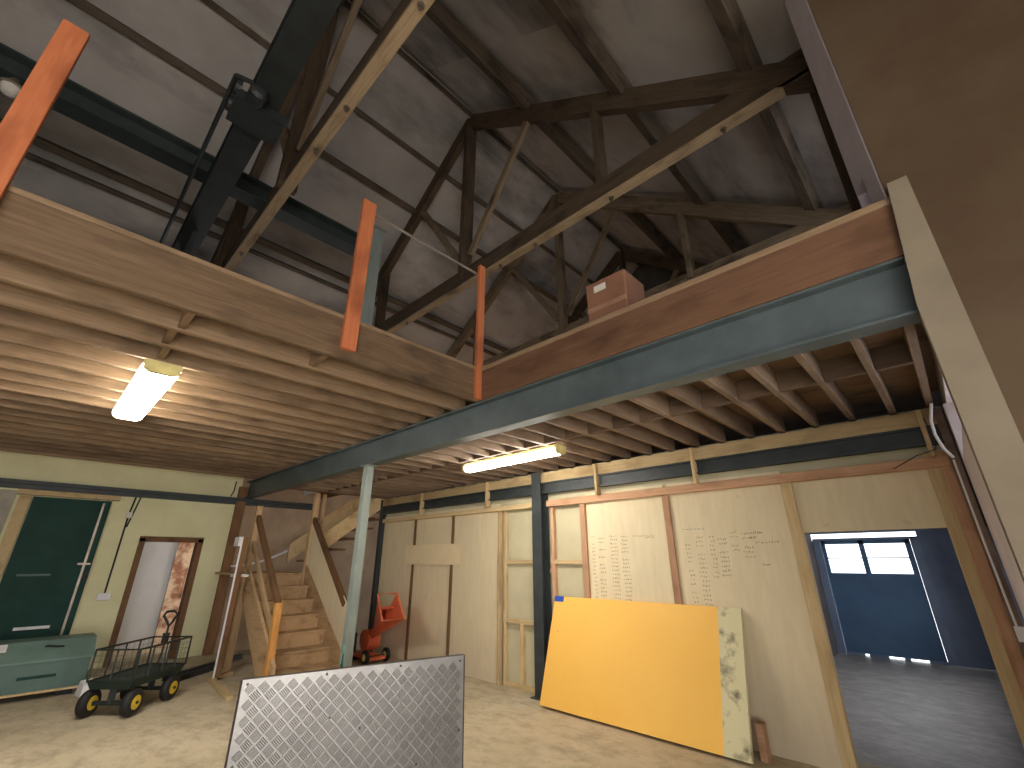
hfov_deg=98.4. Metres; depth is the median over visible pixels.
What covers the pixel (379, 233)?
post
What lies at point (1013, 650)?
trim
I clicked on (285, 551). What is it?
pipe
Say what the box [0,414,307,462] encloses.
joist
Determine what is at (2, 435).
joist
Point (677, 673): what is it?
board
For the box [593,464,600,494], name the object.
trim
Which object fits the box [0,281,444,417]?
joist
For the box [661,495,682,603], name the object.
trim
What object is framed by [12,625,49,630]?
strip
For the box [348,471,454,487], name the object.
joist
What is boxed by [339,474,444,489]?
joist
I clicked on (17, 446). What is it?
joist
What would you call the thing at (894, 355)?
noggin
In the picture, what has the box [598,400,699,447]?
joist
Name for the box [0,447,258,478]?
joist
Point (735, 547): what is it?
wall
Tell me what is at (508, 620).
trim
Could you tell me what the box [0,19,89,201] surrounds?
post
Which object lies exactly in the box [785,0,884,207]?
wall
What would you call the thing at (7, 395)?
joist
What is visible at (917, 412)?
trim
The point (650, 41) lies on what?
ceiling
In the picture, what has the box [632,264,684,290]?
wall
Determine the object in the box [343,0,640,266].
purlin
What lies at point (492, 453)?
noggin
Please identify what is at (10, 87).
light
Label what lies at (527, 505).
trim
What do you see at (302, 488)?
joist
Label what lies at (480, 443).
joist
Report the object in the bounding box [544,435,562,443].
noggin
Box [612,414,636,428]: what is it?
noggin
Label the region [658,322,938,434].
ceiling
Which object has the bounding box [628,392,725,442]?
joist
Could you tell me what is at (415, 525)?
trim
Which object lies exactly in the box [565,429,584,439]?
noggin
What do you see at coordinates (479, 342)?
post
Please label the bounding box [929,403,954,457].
cable loop
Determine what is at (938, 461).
trim
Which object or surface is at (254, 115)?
bridge
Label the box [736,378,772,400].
noggin
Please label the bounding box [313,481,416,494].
joist
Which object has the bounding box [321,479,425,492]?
joist
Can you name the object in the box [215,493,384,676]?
staircase
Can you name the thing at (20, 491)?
trim
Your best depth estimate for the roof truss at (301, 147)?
5.84 m
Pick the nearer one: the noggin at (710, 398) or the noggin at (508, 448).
the noggin at (710, 398)
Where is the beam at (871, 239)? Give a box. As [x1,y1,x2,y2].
[478,204,904,401]
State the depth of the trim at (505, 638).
6.60 m
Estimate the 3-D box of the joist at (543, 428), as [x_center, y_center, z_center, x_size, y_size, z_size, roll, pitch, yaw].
[0.795,0.618,5.157,0.050,0.190,2.205,-20,-29,40]
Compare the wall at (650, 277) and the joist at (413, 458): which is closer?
the joist at (413, 458)
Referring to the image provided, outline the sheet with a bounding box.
[224,654,464,767]
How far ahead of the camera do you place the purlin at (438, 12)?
7.56 m
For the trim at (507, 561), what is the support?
attached to the wall at (735, 547)
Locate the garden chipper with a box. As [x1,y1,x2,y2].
[352,592,405,664]
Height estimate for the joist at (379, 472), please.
0.190 m
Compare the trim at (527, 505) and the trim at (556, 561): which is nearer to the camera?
the trim at (556, 561)
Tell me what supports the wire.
attached to the wall at (735, 547)
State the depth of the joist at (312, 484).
8.36 m
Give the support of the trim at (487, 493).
attached to the wall at (735, 547)
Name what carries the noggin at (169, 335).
attached to the joist at (13, 296)
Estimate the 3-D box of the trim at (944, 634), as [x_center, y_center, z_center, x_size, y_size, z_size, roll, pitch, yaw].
[6.838,3.956,8.255,1.670,2.050,0.120,-20,-29,40]
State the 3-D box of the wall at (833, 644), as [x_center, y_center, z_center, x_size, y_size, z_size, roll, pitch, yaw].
[4.256,3.052,7.151,0.140,2.900,5.460,-20,-29,40]
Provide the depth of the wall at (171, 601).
9.43 m
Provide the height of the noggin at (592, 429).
0.165 m
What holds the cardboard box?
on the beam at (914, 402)
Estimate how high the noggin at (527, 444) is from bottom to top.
0.165 m
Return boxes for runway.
[0,42,356,256]
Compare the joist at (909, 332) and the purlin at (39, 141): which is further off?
the purlin at (39, 141)
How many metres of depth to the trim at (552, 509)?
6.24 m
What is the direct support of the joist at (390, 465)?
attached to the steel beam at (879, 298)
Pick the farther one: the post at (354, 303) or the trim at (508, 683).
the trim at (508, 683)
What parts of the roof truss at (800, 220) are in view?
king post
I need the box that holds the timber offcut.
[755,720,771,762]
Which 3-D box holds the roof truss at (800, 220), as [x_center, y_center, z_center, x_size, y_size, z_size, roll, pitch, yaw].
[1.110,-2.764,10.551,11.098,4.483,0.240,-20,-29,40]
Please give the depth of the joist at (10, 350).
4.51 m
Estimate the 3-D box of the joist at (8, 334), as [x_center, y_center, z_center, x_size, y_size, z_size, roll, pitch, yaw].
[-3.961,-0.510,3.427,0.050,0.345,7.420,-20,-29,40]
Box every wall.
[0,451,386,668]
[153,542,193,646]
[372,406,987,767]
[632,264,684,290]
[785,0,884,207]
[805,0,1023,626]
[805,533,837,655]
[807,0,1023,441]
[810,528,996,670]
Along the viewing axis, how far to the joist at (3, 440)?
7.23 m
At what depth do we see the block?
5.82 m
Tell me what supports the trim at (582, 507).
attached to the wall at (735, 547)
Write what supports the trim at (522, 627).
attached to the wall at (735, 547)
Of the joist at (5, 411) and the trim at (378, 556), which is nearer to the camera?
the joist at (5, 411)
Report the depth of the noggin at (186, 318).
3.16 m
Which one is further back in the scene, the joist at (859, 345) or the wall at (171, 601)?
the wall at (171, 601)
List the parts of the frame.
sole plate, sole plate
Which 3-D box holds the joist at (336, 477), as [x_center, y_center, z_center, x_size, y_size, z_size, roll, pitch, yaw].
[-2.279,1.716,7.909,0.050,0.190,2.205,-20,-29,40]
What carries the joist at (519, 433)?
attached to the steel beam at (879, 298)
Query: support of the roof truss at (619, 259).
attached to the wall at (942, 397)
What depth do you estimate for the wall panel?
7.00 m
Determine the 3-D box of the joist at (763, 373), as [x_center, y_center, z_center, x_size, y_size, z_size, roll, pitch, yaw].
[2.333,0.069,3.780,0.050,0.190,2.205,-20,-29,40]
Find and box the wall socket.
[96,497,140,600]
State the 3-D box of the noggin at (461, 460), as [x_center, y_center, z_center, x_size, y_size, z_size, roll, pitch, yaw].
[-0.626,0.977,6.028,0.255,0.165,0.040,-20,-29,40]
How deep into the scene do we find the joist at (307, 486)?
8.57 m
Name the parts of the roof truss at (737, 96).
king post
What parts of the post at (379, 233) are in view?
cap plate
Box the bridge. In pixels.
[159,0,341,255]
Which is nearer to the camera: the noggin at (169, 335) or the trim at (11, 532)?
the noggin at (169, 335)
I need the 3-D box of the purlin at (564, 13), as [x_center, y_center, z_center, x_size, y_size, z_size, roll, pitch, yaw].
[1.124,-4.336,5.856,0.276,0.276,15.700,-20,-29,40]
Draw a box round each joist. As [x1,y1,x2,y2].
[0,253,465,410]
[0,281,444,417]
[0,304,425,423]
[0,324,408,429]
[0,341,392,434]
[0,356,377,439]
[0,368,364,444]
[0,380,351,448]
[0,390,339,452]
[0,399,328,456]
[0,407,316,459]
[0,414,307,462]
[0,421,299,465]
[0,427,290,468]
[0,432,281,471]
[0,438,273,473]
[0,442,267,476]
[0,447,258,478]
[291,487,446,498]
[293,487,391,498]
[298,485,399,496]
[306,483,407,495]
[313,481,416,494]
[320,492,340,498]
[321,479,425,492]
[329,476,434,491]
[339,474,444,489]
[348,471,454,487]
[358,470,465,485]
[374,466,476,484]
[378,463,488,481]
[389,459,500,480]
[403,456,513,477]
[416,452,527,475]
[431,448,542,473]
[446,443,557,470]
[462,439,574,467]
[480,434,591,464]
[499,428,610,461]
[522,422,630,458]
[545,415,651,455]
[569,408,674,451]
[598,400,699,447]
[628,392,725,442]
[662,383,754,438]
[700,374,785,433]
[744,363,819,427]
[793,351,856,421]
[849,338,896,414]
[901,324,932,404]
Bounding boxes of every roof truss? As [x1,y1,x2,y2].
[210,0,434,270]
[374,48,816,333]
[446,191,851,365]
[568,249,706,323]
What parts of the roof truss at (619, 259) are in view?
king post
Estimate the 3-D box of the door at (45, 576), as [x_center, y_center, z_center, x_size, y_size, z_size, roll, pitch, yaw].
[-7.455,3.040,7.107,0.100,2.320,0.980,-20,-29,40]
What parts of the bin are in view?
white strip, lid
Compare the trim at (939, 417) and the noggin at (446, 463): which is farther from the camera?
the noggin at (446, 463)
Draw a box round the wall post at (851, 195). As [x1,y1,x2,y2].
[809,89,860,211]
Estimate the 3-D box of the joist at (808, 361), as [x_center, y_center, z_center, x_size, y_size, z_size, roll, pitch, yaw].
[2.552,-0.010,3.584,0.050,0.190,2.205,-20,-29,40]
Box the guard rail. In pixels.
[375,214,477,275]
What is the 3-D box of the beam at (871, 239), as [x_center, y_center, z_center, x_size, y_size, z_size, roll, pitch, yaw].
[0.940,-0.424,3.660,3.574,0.340,0.050,-20,-29,40]
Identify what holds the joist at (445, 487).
attached to the steel beam at (879, 298)
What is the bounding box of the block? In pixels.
[74,678,92,697]
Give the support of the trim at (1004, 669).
attached to the wall at (735, 547)
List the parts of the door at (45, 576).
handle, edge post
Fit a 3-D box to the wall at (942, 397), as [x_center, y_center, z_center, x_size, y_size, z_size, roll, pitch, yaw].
[5.242,0.370,5.212,0.380,6.450,8.350,-20,-29,40]
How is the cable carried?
attached to the wall at (942, 397)
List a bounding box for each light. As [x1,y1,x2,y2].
[0,77,21,97]
[112,358,182,421]
[462,444,565,472]
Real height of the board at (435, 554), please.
0.340 m
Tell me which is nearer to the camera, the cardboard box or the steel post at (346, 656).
the cardboard box
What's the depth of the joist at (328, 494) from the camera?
10.19 m
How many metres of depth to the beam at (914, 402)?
6.58 m
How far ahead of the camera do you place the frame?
6.73 m
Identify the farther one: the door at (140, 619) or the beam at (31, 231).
the door at (140, 619)
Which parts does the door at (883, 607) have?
pane, pane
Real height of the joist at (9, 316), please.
0.345 m
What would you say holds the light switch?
attached to the wall at (942, 397)
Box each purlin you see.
[0,118,508,351]
[25,152,496,355]
[68,0,582,317]
[201,0,594,283]
[425,0,685,273]
[538,0,746,252]
[705,0,822,210]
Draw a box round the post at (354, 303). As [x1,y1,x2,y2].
[339,198,376,352]
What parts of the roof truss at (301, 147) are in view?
king post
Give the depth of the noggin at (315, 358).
3.82 m
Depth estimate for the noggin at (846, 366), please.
3.26 m
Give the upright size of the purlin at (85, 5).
0.179 m
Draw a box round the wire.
[893,418,936,468]
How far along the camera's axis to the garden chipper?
7.66 m
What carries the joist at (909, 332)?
attached to the steel beam at (879, 298)
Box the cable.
[953,459,1017,626]
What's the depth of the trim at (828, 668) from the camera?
3.98 m
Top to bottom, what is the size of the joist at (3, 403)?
0.345 m
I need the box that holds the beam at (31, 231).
[0,191,477,402]
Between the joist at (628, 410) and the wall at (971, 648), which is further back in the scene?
the wall at (971, 648)
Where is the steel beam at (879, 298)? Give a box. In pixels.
[244,256,920,498]
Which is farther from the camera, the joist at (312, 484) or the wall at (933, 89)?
the joist at (312, 484)
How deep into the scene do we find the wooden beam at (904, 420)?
4.98 m
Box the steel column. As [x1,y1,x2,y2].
[530,473,551,700]
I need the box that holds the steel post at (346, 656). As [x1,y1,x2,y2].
[339,464,376,666]
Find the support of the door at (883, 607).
in the wall at (971, 648)
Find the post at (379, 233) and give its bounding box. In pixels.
[360,224,387,325]
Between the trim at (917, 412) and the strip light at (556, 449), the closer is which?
the trim at (917, 412)
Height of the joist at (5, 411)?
0.345 m
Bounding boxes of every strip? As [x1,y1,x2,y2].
[7,185,474,369]
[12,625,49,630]
[482,197,891,370]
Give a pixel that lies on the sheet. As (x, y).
(404, 713)
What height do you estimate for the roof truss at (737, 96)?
4.483 m
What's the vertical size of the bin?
0.645 m
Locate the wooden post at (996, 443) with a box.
[887,176,1023,582]
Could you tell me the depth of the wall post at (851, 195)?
4.14 m
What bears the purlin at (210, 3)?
attached to the roof truss at (301, 147)
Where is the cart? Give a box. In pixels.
[74,610,192,717]
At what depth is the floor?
4.65 m
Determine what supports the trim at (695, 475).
attached to the wall at (735, 547)
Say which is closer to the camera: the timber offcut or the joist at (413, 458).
the timber offcut
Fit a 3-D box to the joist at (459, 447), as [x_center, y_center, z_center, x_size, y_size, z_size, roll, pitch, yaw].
[-0.083,0.932,5.943,0.050,0.190,2.205,-20,-29,40]
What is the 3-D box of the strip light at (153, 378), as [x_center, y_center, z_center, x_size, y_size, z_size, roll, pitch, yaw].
[-3.650,0.111,4.373,1.950,0.109,0.276,-20,-29,40]
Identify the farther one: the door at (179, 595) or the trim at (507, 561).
the door at (179, 595)
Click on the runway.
(74, 101)
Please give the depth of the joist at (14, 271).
3.33 m
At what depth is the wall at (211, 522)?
8.44 m
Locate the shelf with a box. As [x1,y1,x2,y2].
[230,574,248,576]
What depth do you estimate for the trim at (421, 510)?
8.51 m
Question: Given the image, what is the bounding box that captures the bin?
[0,633,96,698]
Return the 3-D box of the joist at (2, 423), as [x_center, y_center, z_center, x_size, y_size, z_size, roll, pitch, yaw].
[-6.456,0.382,5.661,0.050,0.345,7.420,-20,-29,40]
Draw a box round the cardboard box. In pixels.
[586,269,644,321]
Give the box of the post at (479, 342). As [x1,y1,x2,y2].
[474,265,484,399]
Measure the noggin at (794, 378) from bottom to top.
0.165 m
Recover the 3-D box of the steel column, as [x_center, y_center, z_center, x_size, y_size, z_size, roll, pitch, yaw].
[0.410,2.695,6.186,0.270,2.860,0.240,-20,-29,40]
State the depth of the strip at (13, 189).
3.09 m
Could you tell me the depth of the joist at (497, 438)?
5.27 m
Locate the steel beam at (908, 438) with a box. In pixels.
[382,424,944,513]
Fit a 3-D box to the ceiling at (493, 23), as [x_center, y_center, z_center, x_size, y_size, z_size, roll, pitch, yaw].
[-1.123,-5.191,2.131,8.767,6.770,7.540,-20,-29,40]
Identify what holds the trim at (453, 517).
attached to the wall at (735, 547)
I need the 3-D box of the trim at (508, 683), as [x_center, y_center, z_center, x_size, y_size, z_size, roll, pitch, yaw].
[0.172,4.133,6.013,0.690,0.055,0.050,-20,-29,40]
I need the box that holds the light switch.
[1013,626,1023,641]
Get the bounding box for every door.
[0,496,111,639]
[115,542,177,648]
[167,543,194,652]
[820,539,947,661]
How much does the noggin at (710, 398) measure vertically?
0.165 m
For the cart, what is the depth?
5.26 m
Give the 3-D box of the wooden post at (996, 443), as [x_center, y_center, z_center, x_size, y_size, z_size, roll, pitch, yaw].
[2.231,0.559,1.928,0.160,3.680,0.125,-20,-29,40]
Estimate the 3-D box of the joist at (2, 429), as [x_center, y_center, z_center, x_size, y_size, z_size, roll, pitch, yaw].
[-6.733,0.481,5.909,0.050,0.345,7.420,-20,-29,40]
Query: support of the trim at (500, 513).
attached to the wall at (735, 547)
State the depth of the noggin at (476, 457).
5.82 m
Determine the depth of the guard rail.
4.77 m
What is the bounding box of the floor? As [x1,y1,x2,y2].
[0,635,1023,767]
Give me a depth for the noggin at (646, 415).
4.26 m
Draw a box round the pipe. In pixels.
[231,549,287,566]
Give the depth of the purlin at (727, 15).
5.31 m
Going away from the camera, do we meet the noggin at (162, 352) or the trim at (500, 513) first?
the noggin at (162, 352)
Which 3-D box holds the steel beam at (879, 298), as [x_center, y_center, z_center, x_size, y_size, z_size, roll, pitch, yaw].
[-1.717,0.879,5.981,10.965,0.350,0.150,-20,-29,40]
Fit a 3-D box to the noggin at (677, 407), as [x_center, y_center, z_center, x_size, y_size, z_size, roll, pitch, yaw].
[1.570,0.192,4.062,0.255,0.165,0.040,-20,-29,40]
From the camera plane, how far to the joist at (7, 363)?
4.77 m
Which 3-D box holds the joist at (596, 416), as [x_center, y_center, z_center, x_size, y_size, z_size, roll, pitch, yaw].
[1.234,0.461,4.763,0.050,0.190,2.205,-20,-29,40]
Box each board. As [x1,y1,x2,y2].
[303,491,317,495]
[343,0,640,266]
[404,543,461,564]
[540,596,753,763]
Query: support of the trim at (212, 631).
attached to the wall at (211, 522)
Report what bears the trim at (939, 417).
attached to the wall at (942, 397)
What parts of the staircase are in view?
landing leg, newel post, rail, handrail, newel post, newel post, newel post, panel, handrail, handrail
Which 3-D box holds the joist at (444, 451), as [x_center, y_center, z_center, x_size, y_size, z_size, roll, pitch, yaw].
[-0.303,1.010,6.140,0.050,0.190,2.205,-20,-29,40]
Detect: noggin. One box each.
[156,346,170,359]
[162,329,176,344]
[177,311,194,328]
[309,351,328,366]
[445,461,456,465]
[459,458,472,462]
[474,454,485,459]
[489,450,504,455]
[506,445,522,452]
[524,440,540,448]
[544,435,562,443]
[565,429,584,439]
[587,422,608,434]
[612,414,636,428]
[639,406,665,422]
[668,398,697,416]
[700,388,733,408]
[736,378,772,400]
[775,366,816,392]
[819,353,866,382]
[869,341,912,371]
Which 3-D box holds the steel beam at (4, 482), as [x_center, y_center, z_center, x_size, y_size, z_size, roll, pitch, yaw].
[-7.678,1.718,7.393,0.130,0.130,8.750,-20,-29,40]
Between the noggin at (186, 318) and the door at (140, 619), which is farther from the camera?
the door at (140, 619)
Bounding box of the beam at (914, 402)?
[365,392,934,486]
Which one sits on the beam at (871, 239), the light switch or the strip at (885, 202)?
the strip at (885, 202)
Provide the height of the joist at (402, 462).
0.190 m
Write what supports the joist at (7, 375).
on the steel beam at (879, 298)
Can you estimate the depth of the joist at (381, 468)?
7.09 m
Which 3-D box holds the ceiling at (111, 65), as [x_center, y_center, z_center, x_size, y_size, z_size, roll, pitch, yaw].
[-3.410,-3.158,10.090,5.907,4.567,16.100,-20,-29,40]
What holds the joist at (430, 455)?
attached to the steel beam at (879, 298)
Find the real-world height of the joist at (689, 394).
0.190 m
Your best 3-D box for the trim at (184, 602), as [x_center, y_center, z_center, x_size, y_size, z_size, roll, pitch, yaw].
[-6.493,3.887,8.076,0.220,2.060,1.000,-20,-29,40]
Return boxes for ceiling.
[0,0,637,364]
[349,0,619,70]
[428,0,848,263]
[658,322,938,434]
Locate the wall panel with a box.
[0,489,17,533]
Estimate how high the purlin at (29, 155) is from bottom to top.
0.117 m
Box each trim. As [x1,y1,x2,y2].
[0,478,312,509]
[0,495,31,576]
[17,489,120,500]
[102,536,203,667]
[202,486,248,655]
[367,500,385,651]
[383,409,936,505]
[383,503,531,522]
[404,520,416,659]
[419,493,424,514]
[446,516,454,654]
[485,482,490,507]
[496,511,502,685]
[503,511,507,685]
[506,560,532,563]
[506,618,533,625]
[506,681,534,692]
[520,624,525,685]
[546,455,951,506]
[550,507,557,607]
[550,560,581,563]
[579,503,590,597]
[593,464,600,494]
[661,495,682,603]
[688,448,699,483]
[780,482,858,767]
[812,536,959,666]
[914,409,935,457]
[922,453,1023,746]
[933,407,1023,655]
[935,451,1023,699]
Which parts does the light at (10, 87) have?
lamp shade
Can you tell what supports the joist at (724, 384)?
attached to the steel beam at (879, 298)
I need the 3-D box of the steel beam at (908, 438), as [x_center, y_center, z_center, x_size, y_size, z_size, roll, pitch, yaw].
[0.455,1.570,6.630,8.900,0.160,0.080,-20,-29,40]
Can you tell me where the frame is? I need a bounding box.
[206,537,248,700]

